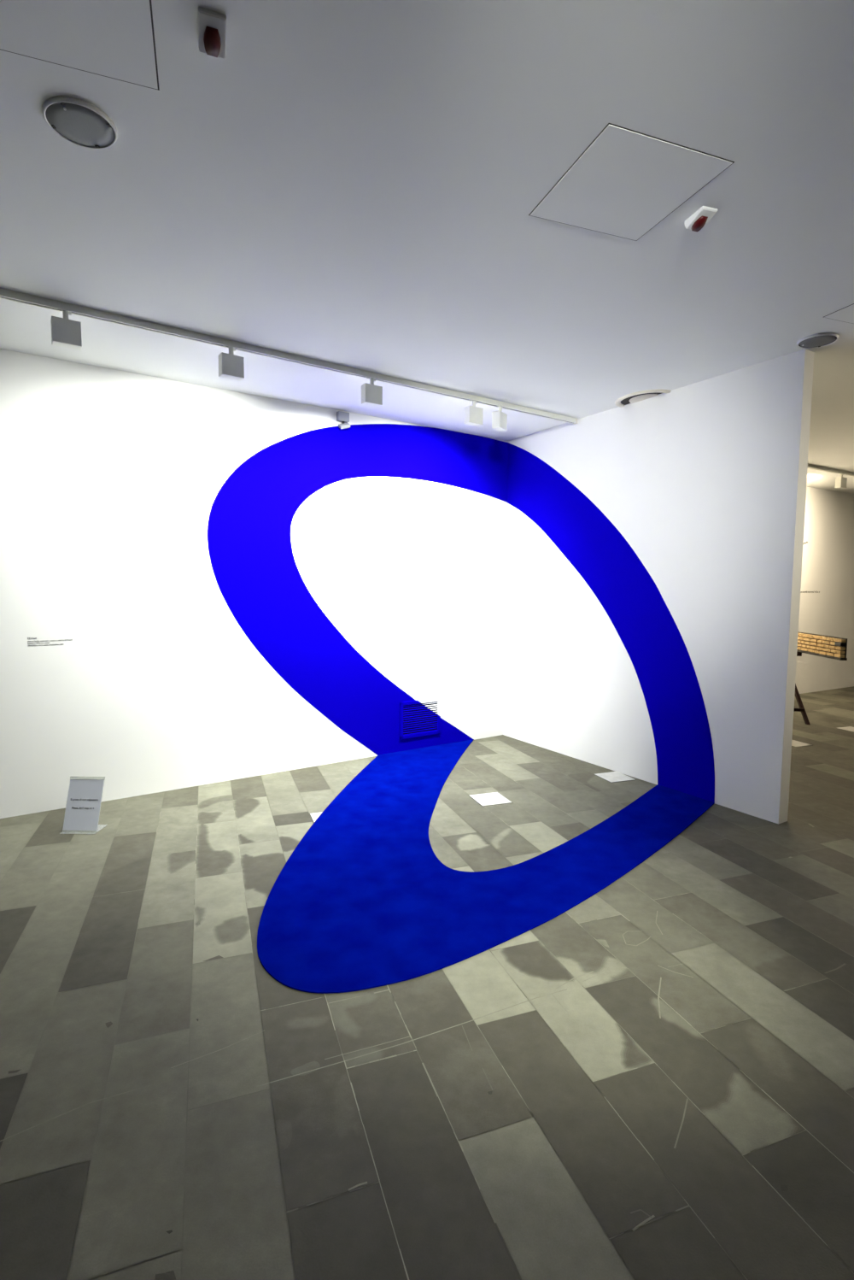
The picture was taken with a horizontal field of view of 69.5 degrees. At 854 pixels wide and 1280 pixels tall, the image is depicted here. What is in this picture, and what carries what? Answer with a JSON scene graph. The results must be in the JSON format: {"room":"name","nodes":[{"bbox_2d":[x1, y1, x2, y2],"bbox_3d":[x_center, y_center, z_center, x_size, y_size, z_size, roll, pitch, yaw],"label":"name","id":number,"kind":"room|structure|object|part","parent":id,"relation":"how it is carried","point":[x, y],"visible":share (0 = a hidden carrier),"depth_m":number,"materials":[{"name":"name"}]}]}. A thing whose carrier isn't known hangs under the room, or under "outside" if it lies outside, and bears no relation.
{"room":"museum","nodes":[
{"label":"museum","id":0,"kind":"room"},
{"bbox_2d":[0,348,508,818],"bbox_3d":[-2.143,-0.354,4.313,7.020,2.950,0.120,-3,6,-34],"label":"wall","id":1,"kind":"structure","parent":0,"point":[111,480],"depth_m":4.45,"materials":[{"name":"white paint"}]},
{"bbox_2d":[27,637,72,645],"bbox_3d":[-2.478,0.007,4.047,0.254,0.058,0.001,-3,6,-34],"label":"wall text","id":2,"kind":"object","parent":1,"relation":"attached to","point":[34,644],"depth_m":4.03,"materials":[{"name":"black"}]},
{"bbox_2d":[336,411,350,428],"bbox_3d":[-0.682,-1.796,5.044,0.100,0.148,0.082,-3,6,-34],"label":"sensor","id":3,"kind":"object","parent":1,"relation":"attached to","point":[343,417],"visible":1,"depth_m":5.03,"materials":[{"name":"plastic"}]},
{"bbox_2d":[399,698,440,739],"bbox_3d":[-0.060,0.729,5.727,0.450,0.344,0.014,-3,6,-34],"label":"air vent","id":4,"kind":"object","parent":1,"relation":"in","point":[419,718],"visible":1,"depth_m":5.72,"materials":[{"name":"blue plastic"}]},
{"bbox_2d":[0,686,853,1279],"bbox_3d":[2.492,1.307,3.120,23.000,0.101,20.000,0,5,0],"label":"floor","id":5,"kind":"structure","parent":0,"point":[653,1078],"depth_m":1.98,"materials":[{"name":"tile"}]},
{"bbox_2d":[59,776,107,833],"bbox_3d":[-2.118,1.013,3.786,0.218,0.315,0.147,0,5,1],"label":"sign stand","id":6,"kind":"object","parent":5,"relation":"on","point":[85,795],"visible":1,"depth_m":3.79,"materials":[{"name":"white plastic"}]},
{"bbox_2d":[309,811,322,822],"bbox_3d":[-0.633,1.159,4.011,0.228,0.004,0.236,-1,5,-20],"label":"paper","id":7,"kind":"object","parent":5,"relation":"on","point":[314,816],"visible":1,"depth_m":4.04,"materials":[{"name":"white paper"}]},
{"bbox_2d":[207,423,715,993],"bbox_3d":[0.187,-0.323,4.089,3.358,2.955,2.848,-3,6,-34],"label":"artwork","id":8,"kind":"object","parent":5,"relation":"on","point":[365,900],"visible":1,"depth_m":4.62,"materials":[{"name":"blue paint"}]},
{"bbox_2d":[469,792,512,806],"bbox_3d":[0.452,1.134,4.391,0.232,0.004,0.238,-1,5,-20],"label":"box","id":9,"kind":"object","parent":5,"relation":"on","point":[494,798],"visible":1,"depth_m":4.38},
{"bbox_2d":[594,771,636,782],"bbox_3d":[1.502,1.095,4.926,0.232,0.004,0.232,-1,5,-20],"label":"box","id":10,"kind":"object","parent":5,"relation":"on","point":[613,777],"visible":1,"depth_m":4.91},
{"bbox_2d":[792,739,811,746],"bbox_3d":[3.605,1.014,6.044,0.221,0.004,0.232,-1,5,-20],"label":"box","id":11,"kind":"object","parent":5,"relation":"on","point":[795,743],"visible":0.56,"depth_m":5.99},
{"bbox_2d":[793,631,847,724],"bbox_3d":[4.019,0.418,7.184,0.842,1.005,1.460,1,5,5],"label":"trestle table","id":12,"kind":"object","parent":5,"relation":"on","point":[801,708],"visible":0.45,"depth_m":6.94,"materials":[{"name":"black wood"}]},
{"bbox_3d":[4.238,0.551,7.082,0.041,0.760,0.478,-1,5,-11],"label":"leg","id":13,"kind":"part","parent":12,"relation":"part of","materials":[{"name":"brown wood"}]},
{"bbox_2d":[801,647,809,651],"bbox_3d":[4.402,0.110,7.137,0.047,0.030,0.136,1,5,5],"label":"wooden block","id":14,"kind":"object","parent":12,"relation":"on","point":[802,648],"visible":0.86,"depth_m":7.14,"materials":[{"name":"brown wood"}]},
{"bbox_2d":[808,648,817,652],"bbox_3d":[4.389,0.123,6.984,0.047,0.030,0.139,1,5,5],"label":"wooden block","id":15,"kind":"object","parent":12,"relation":"on","point":[809,649],"visible":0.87,"depth_m":6.97,"materials":[{"name":"brown wood"}]},
{"bbox_3d":[4.397,0.077,7.051,0.047,0.030,0.068,1,5,5],"label":"wooden block","id":16,"kind":"object","parent":15,"relation":"on","visible":0},
{"bbox_3d":[4.397,0.035,7.072,0.047,0.030,0.095,1,5,5],"label":"wooden block","id":17,"kind":"object","parent":16,"relation":"on","visible":0},
{"bbox_2d":[804,637,814,640],"bbox_3d":[4.398,-0.006,7.083,0.047,0.030,0.141,1,5,5],"label":"wooden block","id":18,"kind":"object","parent":17,"relation":"on","point":[805,638],"visible":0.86,"depth_m":7.08,"materials":[{"name":"brown wood"}]},
{"bbox_2d":[820,651,830,655],"bbox_3d":[4.367,0.143,6.750,0.047,0.030,0.124,1,5,5],"label":"wooden block","id":19,"kind":"object","parent":12,"relation":"on","point":[821,652],"visible":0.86,"depth_m":6.75,"materials":[{"name":"brown wood"}]},
{"bbox_2d":[816,646,827,651],"bbox_3d":[4.371,0.098,6.807,0.047,0.030,0.128,1,5,5],"label":"wooden block","id":20,"kind":"object","parent":19,"relation":"on","point":[818,648],"visible":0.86,"depth_m":6.79,"materials":[{"name":"brown wood"}]},
{"bbox_2d":[827,651,835,656],"bbox_3d":[4.354,0.155,6.609,0.047,0.030,0.128,1,5,5],"label":"wooden block","id":21,"kind":"object","parent":12,"relation":"on","point":[828,653],"visible":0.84,"depth_m":6.60,"materials":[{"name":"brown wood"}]},
{"bbox_2d":[823,648,833,651],"bbox_3d":[4.357,0.110,6.665,0.047,0.030,0.126,1,5,5],"label":"wooden block","id":22,"kind":"object","parent":21,"relation":"on","point":[824,649],"visible":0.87,"depth_m":6.64,"materials":[{"name":"brown wood"}]},
{"bbox_3d":[4.362,0.068,6.680,0.047,0.030,0.083,1,5,5],"label":"wooden block","id":23,"kind":"object","parent":22,"relation":"on","visible":0},
{"bbox_2d":[822,640,831,644],"bbox_3d":[4.362,0.027,6.688,0.047,0.030,0.129,1,5,5],"label":"wooden block","id":24,"kind":"object","parent":23,"relation":"on","point":[824,642],"visible":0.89,"depth_m":6.67,"materials":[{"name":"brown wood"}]},
{"bbox_3d":[4.348,0.120,6.541,0.047,0.030,0.089,1,5,5],"label":"wooden block","id":25,"kind":"object","parent":21,"relation":"on","visible":0},
{"bbox_2d":[829,645,839,649],"bbox_3d":[4.350,0.077,6.568,0.047,0.030,0.108,1,5,5],"label":"wooden block","id":26,"kind":"object","parent":25,"relation":"on","point":[830,646],"visible":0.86,"depth_m":6.56,"materials":[{"name":"brown wood"}]},
{"bbox_2d":[833,653,845,657],"bbox_3d":[4.340,0.166,6.472,0.047,0.030,0.115,1,5,5],"label":"wooden block","id":27,"kind":"object","parent":12,"relation":"on","point":[839,655],"visible":1,"depth_m":6.43,"materials":[{"name":"brown wood"}]},
{"bbox_2d":[836,650,845,653],"bbox_3d":[4.336,0.128,6.446,0.047,0.030,0.069,1,5,5],"label":"wooden block","id":28,"kind":"object","parent":27,"relation":"on","point":[837,651],"visible":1,"depth_m":6.42,"materials":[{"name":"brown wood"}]},
{"bbox_2d":[836,646,845,650],"bbox_3d":[4.340,0.087,6.453,0.047,0.030,0.090,1,5,5],"label":"wooden block","id":29,"kind":"object","parent":28,"relation":"on","point":[837,648],"visible":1,"depth_m":6.41,"materials":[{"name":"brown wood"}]},
{"bbox_2d":[834,641,846,646],"bbox_3d":[4.332,0.044,6.441,0.060,0.037,0.110,1,5,5],"label":"box","id":30,"kind":"object","parent":29,"relation":"on","point":[837,643],"visible":0.92,"depth_m":6.39,"materials":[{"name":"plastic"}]},
{"bbox_2d":[836,639,845,642],"bbox_3d":[4.340,0.007,6.449,0.047,0.030,0.096,1,5,5],"label":"wooden block","id":31,"kind":"object","parent":30,"relation":"on","point":[837,640],"visible":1,"depth_m":6.41,"materials":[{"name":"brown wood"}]},
{"bbox_2d":[838,726,853,732],"bbox_3d":[4.617,0.968,6.668,0.221,0.004,0.216,-1,5,-20],"label":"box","id":32,"kind":"object","parent":5,"relation":"on","point":[848,728],"visible":1,"depth_m":6.70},
{"bbox_2d":[0,0,853,493],"bbox_3d":[2.511,-1.742,2.862,23.000,0.120,20.000,0,5,0],"label":"ceiling","id":33,"kind":"structure","parent":0,"point":[355,184],"depth_m":2.35,"materials":[{"name":"paint"}]},
{"bbox_2d":[0,0,159,90],"bbox_3d":[-0.941,-1.586,1.485,0.511,0.003,0.500,-1,5,-20],"label":"ceiling hatch","id":34,"kind":"object","parent":33,"relation":"attached to","point":[114,39],"visible":1,"depth_m":1.62,"materials":[{"name":"paint"}]},
{"bbox_2d":[42,96,117,149],"bbox_3d":[-1.088,-1.619,1.933,0.206,0.014,0.206,3,6,31],"label":"ceiling speaker","id":35,"kind":"object","parent":33,"relation":"attached to","point":[78,121],"visible":1,"depth_m":1.92,"materials":[{"name":"white plastic"}]},
{"bbox_2d":[197,6,226,58],"bbox_3d":[-0.560,-1.572,1.605,0.070,0.044,0.104,-1,5,-20],"label":"fire alarm","id":36,"kind":"object","parent":33,"relation":"attached to","point":[212,26],"visible":1,"depth_m":1.59,"materials":[{"name":"white plastic"}]},
{"bbox_2d":[0,287,577,423],"bbox_3d":[-1.279,-1.747,3.573,6.152,0.038,0.044,-3,6,-34],"label":"track","id":37,"kind":"object","parent":33,"relation":"attached to","point":[5,294],"visible":1,"depth_m":3.70,"materials":[{"name":"grey metal"}]},
{"bbox_2d":[50,308,82,350],"bbox_3d":[-1.874,-1.620,3.192,0.132,0.182,0.071,-3,6,-34],"label":"track light","id":38,"kind":"object","parent":37,"relation":"attached to","point":[66,332],"visible":1,"depth_m":3.17,"materials":[{"name":"grey metal"}]},
{"bbox_3d":[-1.865,-1.677,3.186,0.040,0.060,0.027,-3,6,-34],"label":"stem","id":39,"kind":"part","parent":38,"relation":"part of","materials":[{"name":"grey metal"}]},
{"bbox_2d":[218,345,244,381],"bbox_3d":[-1.167,-1.655,3.663,0.132,0.182,0.071,-3,6,-35],"label":"track light","id":40,"kind":"object","parent":37,"relation":"attached to","point":[231,366],"visible":1,"depth_m":3.64,"materials":[{"name":"grey metal"}]},
{"bbox_3d":[-1.159,-1.712,3.658,0.040,0.060,0.027,-3,6,-35],"label":"stem","id":41,"kind":"part","parent":40,"relation":"part of","materials":[{"name":"grey metal"}]},
{"bbox_2d":[361,376,382,407],"bbox_3d":[-0.378,-1.695,4.190,0.132,0.182,0.071,-3,6,-34],"label":"track light","id":42,"kind":"object","parent":37,"relation":"attached to","point":[372,395],"visible":1,"depth_m":4.17,"materials":[{"name":"grey metal"}]},
{"bbox_3d":[-0.369,-1.752,4.184,0.040,0.060,0.027,-3,6,-34],"label":"stem","id":43,"kind":"part","parent":42,"relation":"part of","materials":[{"name":"grey metal"}]},
{"bbox_2d":[463,399,483,426],"bbox_3d":[0.354,-1.732,4.678,0.132,0.182,0.071,-3,6,-34],"label":"track light","id":44,"kind":"object","parent":37,"relation":"attached to","point":[473,415],"visible":1,"depth_m":4.65,"materials":[{"name":"grey metal"}]},
{"bbox_2d":[492,404,507,431],"bbox_3d":[0.568,-1.742,4.821,0.071,0.182,0.132,3,6,31],"label":"track light","id":45,"kind":"object","parent":37,"relation":"attached to","point":[499,418],"visible":1,"depth_m":4.78,"materials":[{"name":"grey metal"}]},
{"bbox_2d":[528,123,735,240],"bbox_3d":[0.722,-1.640,2.245,0.510,0.003,0.510,-1,5,-20],"label":"ceiling hatch","id":46,"kind":"object","parent":33,"relation":"attached to","point":[626,181],"visible":1,"depth_m":2.20,"materials":[{"name":"paint"}]},
{"bbox_2d":[615,389,670,407],"bbox_3d":[1.581,-1.832,4.646,0.190,0.013,0.464,-3,6,-32],"label":"ceiling vent","id":47,"kind":"object","parent":33,"relation":"in","point":[640,396],"visible":1,"depth_m":4.63,"materials":[{"name":"beige metal"}]},
{"bbox_2d":[685,205,717,231],"bbox_3d":[1.065,-1.629,2.391,0.070,0.044,0.104,-1,5,-16],"label":"fire alarm","id":48,"kind":"object","parent":33,"relation":"attached to","point":[696,222],"visible":1,"depth_m":2.38,"materials":[{"name":"white plastic"}]},
{"bbox_2d":[797,332,839,348],"bbox_3d":[2.269,-1.736,3.573,0.206,0.014,0.206,-2,5,-23],"label":"ceiling speaker","id":49,"kind":"object","parent":33,"relation":"attached to","point":[823,339],"visible":1,"depth_m":3.56},
{"bbox_2d":[808,463,853,476],"bbox_3d":[5.053,-2.038,7.483,6.012,0.038,0.039,-2,6,-29],"label":"track","id":50,"kind":"object","parent":33,"relation":"attached to","point":[811,466],"visible":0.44,"depth_m":7.33,"materials":[{"name":"grey metal"}]},
{"bbox_2d":[835,473,847,488],"bbox_3d":[5.045,-1.940,7.493,0.132,0.182,0.071,-2,6,-29],"label":"track light","id":51,"kind":"object","parent":50,"relation":"attached to","point":[841,483],"visible":1,"depth_m":7.47,"materials":[{"name":"grey metal"}]},
{"bbox_2d":[823,303,853,323],"bbox_3d":[2.432,-1.703,3.117,0.504,0.003,0.520,-1,5,-20],"label":"ceiling hatch","id":52,"kind":"object","parent":33,"relation":"attached to","point":[846,314],"visible":1,"depth_m":3.25,"materials":[{"name":"paint"}]},
{"bbox_2d":[503,348,814,823],"bbox_3d":[1.576,-0.392,5.044,0.105,2.950,2.799,-3,6,-32],"label":"wall","id":53,"kind":"structure","parent":0,"point":[706,481],"depth_m":4.40,"materials":[{"name":"white paint"}]},
{"bbox_2d":[795,486,853,693],"bbox_3d":[4.503,-0.655,8.364,8.400,2.950,0.120,-2,6,-29],"label":"wall","id":54,"kind":"structure","parent":0,"point":[828,561],"depth_m":9.08,"materials":[{"name":"white paint"}]},
{"bbox_3d":[4.384,0.006,6.937,0.047,0.030,0.121,1,5,5],"label":"wooden block","id":55,"kind":"object","parent":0,"visible":0},
{"bbox_2d":[814,635,822,639],"bbox_3d":[4.380,-0.028,6.863,0.047,0.030,0.138,1,5,5],"label":"wooden block","id":56,"kind":"object","parent":55,"relation":"on","point":[815,637],"visible":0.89,"depth_m":6.86,"materials":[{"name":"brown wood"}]}
]}

